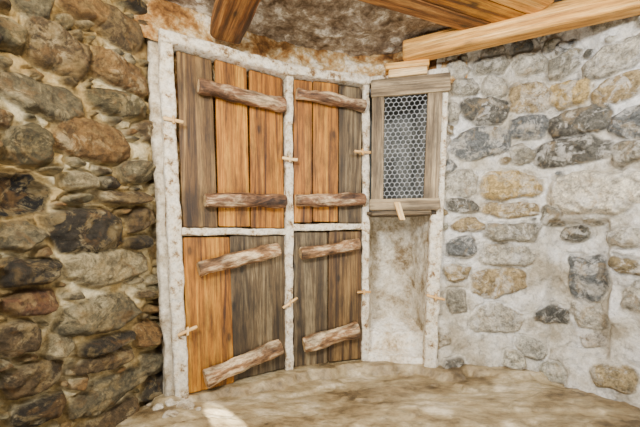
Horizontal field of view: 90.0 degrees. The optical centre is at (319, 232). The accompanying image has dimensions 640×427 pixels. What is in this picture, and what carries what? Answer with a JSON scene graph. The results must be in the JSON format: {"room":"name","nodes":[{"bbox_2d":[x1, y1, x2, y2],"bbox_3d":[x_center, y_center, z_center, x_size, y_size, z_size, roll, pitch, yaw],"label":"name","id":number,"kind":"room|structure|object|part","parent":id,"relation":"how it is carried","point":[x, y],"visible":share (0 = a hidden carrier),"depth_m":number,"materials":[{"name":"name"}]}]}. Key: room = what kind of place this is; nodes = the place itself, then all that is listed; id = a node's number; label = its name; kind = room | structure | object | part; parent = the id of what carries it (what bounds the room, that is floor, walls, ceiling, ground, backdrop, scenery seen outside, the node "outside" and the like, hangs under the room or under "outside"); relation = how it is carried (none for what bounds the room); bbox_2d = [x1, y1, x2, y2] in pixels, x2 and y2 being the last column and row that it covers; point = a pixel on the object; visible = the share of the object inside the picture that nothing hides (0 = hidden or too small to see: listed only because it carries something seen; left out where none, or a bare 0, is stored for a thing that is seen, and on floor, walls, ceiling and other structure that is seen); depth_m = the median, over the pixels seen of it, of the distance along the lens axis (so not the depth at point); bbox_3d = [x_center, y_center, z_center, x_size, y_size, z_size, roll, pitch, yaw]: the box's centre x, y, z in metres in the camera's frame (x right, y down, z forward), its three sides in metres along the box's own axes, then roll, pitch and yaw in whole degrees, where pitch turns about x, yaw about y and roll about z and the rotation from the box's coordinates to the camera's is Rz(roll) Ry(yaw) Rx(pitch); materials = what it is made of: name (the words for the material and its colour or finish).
{"room":"farm building","nodes":[
{"label":"farm building","id":0,"kind":"room"},
{"bbox_2d":[0,0,163,426],"bbox_3d":[-1.296,-0.170,0.497,0.341,2.300,2.838,0,0,13],"label":"wall","id":1,"kind":"structure","parent":0,"point":[80,337],"depth_m":1.38,"materials":[{"name":"stone"}]},
{"bbox_2d":[174,54,361,385],"bbox_3d":[-0.270,-0.060,2.119,1.284,1.980,0.100,0,0,-24],"label":"wall","id":2,"kind":"structure","parent":0,"point":[213,72],"depth_m":1.94,"materials":[{"name":"paint"}]},
{"bbox_2d":[176,51,286,227],"bbox_3d":[-0.501,-0.518,1.911,0.592,0.973,0.358,0,0,0],"label":"door","id":3,"kind":"structure","parent":2,"relation":"in","point":[265,205],"depth_m":1.88,"materials":[{"name":"brown wood"}]},
{"bbox_2d":[183,236,285,393],"bbox_3d":[-0.490,0.449,1.903,0.536,0.862,0.375,0,0,0],"label":"door","id":4,"kind":"structure","parent":2,"relation":"in","point":[234,286],"depth_m":1.87,"materials":[{"name":"brown wood"}]},
{"bbox_2d":[293,232,360,366],"bbox_3d":[0.053,0.435,2.139,0.465,0.890,0.222,0,0,0],"label":"door","id":5,"kind":"structure","parent":2,"relation":"in","point":[327,266],"depth_m":2.14,"materials":[{"name":"brown wood"}]},
{"bbox_2d":[293,80,366,222],"bbox_3d":[0.070,-0.542,2.137,0.497,0.945,0.228,0,0,0],"label":"door","id":6,"kind":"structure","parent":2,"relation":"in","point":[335,168],"depth_m":2.15,"materials":[{"name":"brown wood"}]},
{"bbox_2d":[133,0,467,87],"bbox_3d":[-0.045,-1.168,2.059,2.108,0.296,0.353,0,0,-15],"label":"wall","id":7,"kind":"structure","parent":0,"point":[163,14],"depth_m":2.09,"materials":[{"name":"paint"}]},
{"bbox_2d":[166,0,561,56],"bbox_3d":[0.296,-1.285,0.848,4.392,0.051,3.696,0,0,0],"label":"ceiling","id":8,"kind":"structure","parent":0,"point":[353,28],"depth_m":1.97,"materials":[{"name":"brown stone"}]},
{"bbox_2d":[211,0,260,44],"bbox_3d":[-0.298,-1.180,1.380,0.644,0.159,1.035,0,0,0],"label":"ceiling beam","id":9,"kind":"structure","parent":8,"relation":"attached to","point":[231,20],"depth_m":1.66,"materials":[{"name":"brown wood"}]},
{"bbox_2d":[359,0,490,30],"bbox_3d":[0.165,-1.235,1.606,2.150,0.031,0.121,0,0,-21],"label":"board","id":10,"kind":"object","parent":8,"relation":"attached to","point":[421,9],"visible":0.61,"depth_m":1.78,"materials":[{"name":"brown wood"}]},
{"bbox_2d":[424,0,525,21],"bbox_3d":[0.200,-1.235,1.485,2.130,0.031,0.121,0,0,-21],"label":"board","id":11,"kind":"object","parent":8,"relation":"attached to","point":[488,10],"visible":0.69,"depth_m":1.75,"materials":[{"name":"orange wood"}]},
{"bbox_2d":[403,0,639,60],"bbox_3d":[1.255,-1.195,1.805,1.432,0.127,0.744,0,0,0],"label":"ceiling beam","id":12,"kind":"structure","parent":8,"relation":"attached to","point":[564,15],"depth_m":1.81,"materials":[{"name":"brown wood"}]},
{"bbox_2d":[490,0,553,13],"bbox_3d":[0.236,-1.235,1.365,2.110,0.030,0.121,0,0,-21],"label":"board","id":13,"kind":"object","parent":8,"relation":"attached to","point":[526,6],"visible":0.99,"depth_m":1.71,"materials":[{"name":"brown wood"}]},
{"bbox_2d":[116,353,639,426],"bbox_3d":[0.296,0.910,1.048,3.992,0.124,2.896,0,0,0],"label":"floor","id":14,"kind":"structure","parent":0,"point":[353,392],"depth_m":1.73,"materials":[{"name":"stone"}]},
{"bbox_2d":[147,399,201,418],"bbox_3d":[-0.726,0.872,1.592,0.273,0.052,0.154,0,0,35],"label":"rubble","id":15,"kind":"object","parent":14,"relation":"on","point":[183,403],"visible":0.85,"depth_m":1.58,"materials":[{"name":"beige stone"}]},
{"bbox_2d":[146,28,448,397],"bbox_3d":[-0.060,-0.090,2.023,1.880,2.060,0.351,0,0,-14],"label":"door frame","id":16,"kind":"structure","parent":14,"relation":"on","point":[164,147],"depth_m":1.86,"materials":[{"name":"white wood"}]},
{"bbox_3d":[-0.797,-0.075,1.733,0.199,1.990,0.130,0,0,0],"label":"post","id":17,"kind":"part","parent":16,"relation":"part of","materials":[{"name":"white wood"}]},
{"bbox_3d":[-0.528,-1.041,1.902,0.781,0.086,0.132,0,0,-30],"label":"rail","id":18,"kind":"part","parent":16,"relation":"part of","materials":[{"name":"white paint"}]},
{"bbox_3d":[-0.496,-0.006,1.916,0.680,0.050,0.071,0,0,-32],"label":"rail","id":19,"kind":"part","parent":16,"relation":"part of","materials":[{"name":"white wood"}]},
{"bbox_3d":[-0.211,-0.075,2.100,0.063,1.990,0.092,0,0,-29],"label":"post","id":20,"kind":"part","parent":16,"relation":"part of","materials":[{"name":"white wood"}]},
{"bbox_3d":[0.054,-0.039,2.170,0.547,0.066,0.073,0,0,-16],"label":"rail","id":21,"kind":"part","parent":16,"relation":"part of","materials":[{"name":"white wood"}]},
{"bbox_3d":[0.058,-1.051,2.166,0.573,0.078,0.123,0,0,-16],"label":"rail","id":22,"kind":"part","parent":16,"relation":"part of","materials":[{"name":"white paint"}]},
{"bbox_3d":[0.316,-0.070,2.250,0.069,1.980,0.094,0,0,0],"label":"post","id":23,"kind":"part","parent":16,"relation":"part of","materials":[{"name":"white wood"}]},
{"bbox_2d":[367,91,437,366],"bbox_3d":[0.581,-0.081,2.352,0.484,2.022,0.426,0,0,11],"label":"wall panel","id":24,"kind":"object","parent":16,"relation":"in","point":[397,248],"visible":0.59,"depth_m":2.49,"materials":[{"name":"paint"}]},
{"bbox_2d":[367,211,435,217],"bbox_3d":[0.579,-0.135,2.330,0.455,0.027,0.382,0,0,11],"label":"shelf","id":25,"kind":"object","parent":24,"relation":"attached to","point":[433,212],"depth_m":2.31,"materials":[{"name":"brown wood"}]},
{"bbox_3d":[0.585,0.781,2.364,0.481,0.269,0.400,0,0,11],"label":"niche sill","id":26,"kind":"part","parent":24,"relation":"part of","materials":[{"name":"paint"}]},
{"bbox_2d":[369,198,439,210],"bbox_3d":[0.557,-0.190,2.127,0.452,0.078,0.033,0,0,11],"label":"bottom rail","id":27,"kind":"object","parent":24,"relation":"on","point":[406,203],"visible":0.97,"depth_m":2.11,"materials":[{"name":"brown wood"}]},
{"bbox_2d":[371,96,383,210],"bbox_3d":[0.390,-0.535,2.167,0.089,0.770,0.030,0,0,12],"label":"stile","id":28,"kind":"object","parent":27,"relation":"attached to","point":[377,102],"visible":0.92,"depth_m":2.15,"materials":[{"name":"grey wood"}]},
{"bbox_2d":[394,202,404,219],"bbox_3d":[0.524,-0.145,2.106,0.075,0.120,0.019,0,0,13],"label":"turn latch","id":29,"kind":"object","parent":27,"relation":"attached to","point":[398,207],"visible":1,"depth_m":2.10,"materials":[{"name":"brown wood"}]},
{"bbox_2d":[372,210,431,215],"bbox_3d":[0.541,-0.134,2.138,0.383,0.033,0.098,0,0,0],"label":"bottom slat","id":30,"kind":"object","parent":27,"relation":"attached to","point":[410,212],"depth_m":2.12,"materials":[{"name":"brown wood"}]},
{"bbox_2d":[383,94,426,198],"bbox_3d":[0.566,-0.566,2.143,0.300,0.731,0.014,0,0,11],"label":"wire","id":31,"kind":"object","parent":27,"relation":"attached to","point":[425,94],"visible":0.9,"depth_m":2.14,"materials":[{"name":"silver metal"}]},
{"bbox_2d":[423,92,442,197],"bbox_3d":[0.739,-0.535,2.099,0.121,0.770,0.034,0,0,12],"label":"stile","id":32,"kind":"object","parent":27,"relation":"attached to","point":[434,99],"visible":0.94,"depth_m":2.09,"materials":[{"name":"grey wood"}]},
{"bbox_2d":[371,72,450,97],"bbox_3d":[0.595,-0.978,2.123,0.508,0.123,0.032,0,0,11],"label":"rail","id":33,"kind":"object","parent":24,"relation":"attached to","point":[440,82],"visible":0.98,"depth_m":2.11,"materials":[{"name":"grey wood"}]},
{"bbox_2d":[385,59,428,77],"bbox_3d":[0.583,-1.088,2.151,0.284,0.098,0.092,0,0,11],"label":"block","id":34,"kind":"object","parent":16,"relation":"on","point":[415,67],"visible":0.87,"depth_m":2.11,"materials":[{"name":"brown wood"}]},
{"bbox_3d":[0.586,-1.065,2.211,0.559,0.078,0.101,0,0,10],"label":"rail","id":35,"kind":"part","parent":16,"relation":"part of","materials":[{"name":"brown wood"}]},
{"bbox_3d":[0.779,-0.070,2.158,0.184,1.980,0.119,0,0,0],"label":"post","id":36,"kind":"part","parent":16,"relation":"part of","materials":[{"name":"white wood"}]},
{"bbox_2d":[437,15,639,408],"bbox_3d":[1.438,-0.170,0.667,1.294,2.300,3.139,0,0,0],"label":"wall","id":37,"kind":"structure","parent":0,"point":[540,255],"depth_m":2.06,"materials":[{"name":"stone"}]}
]}

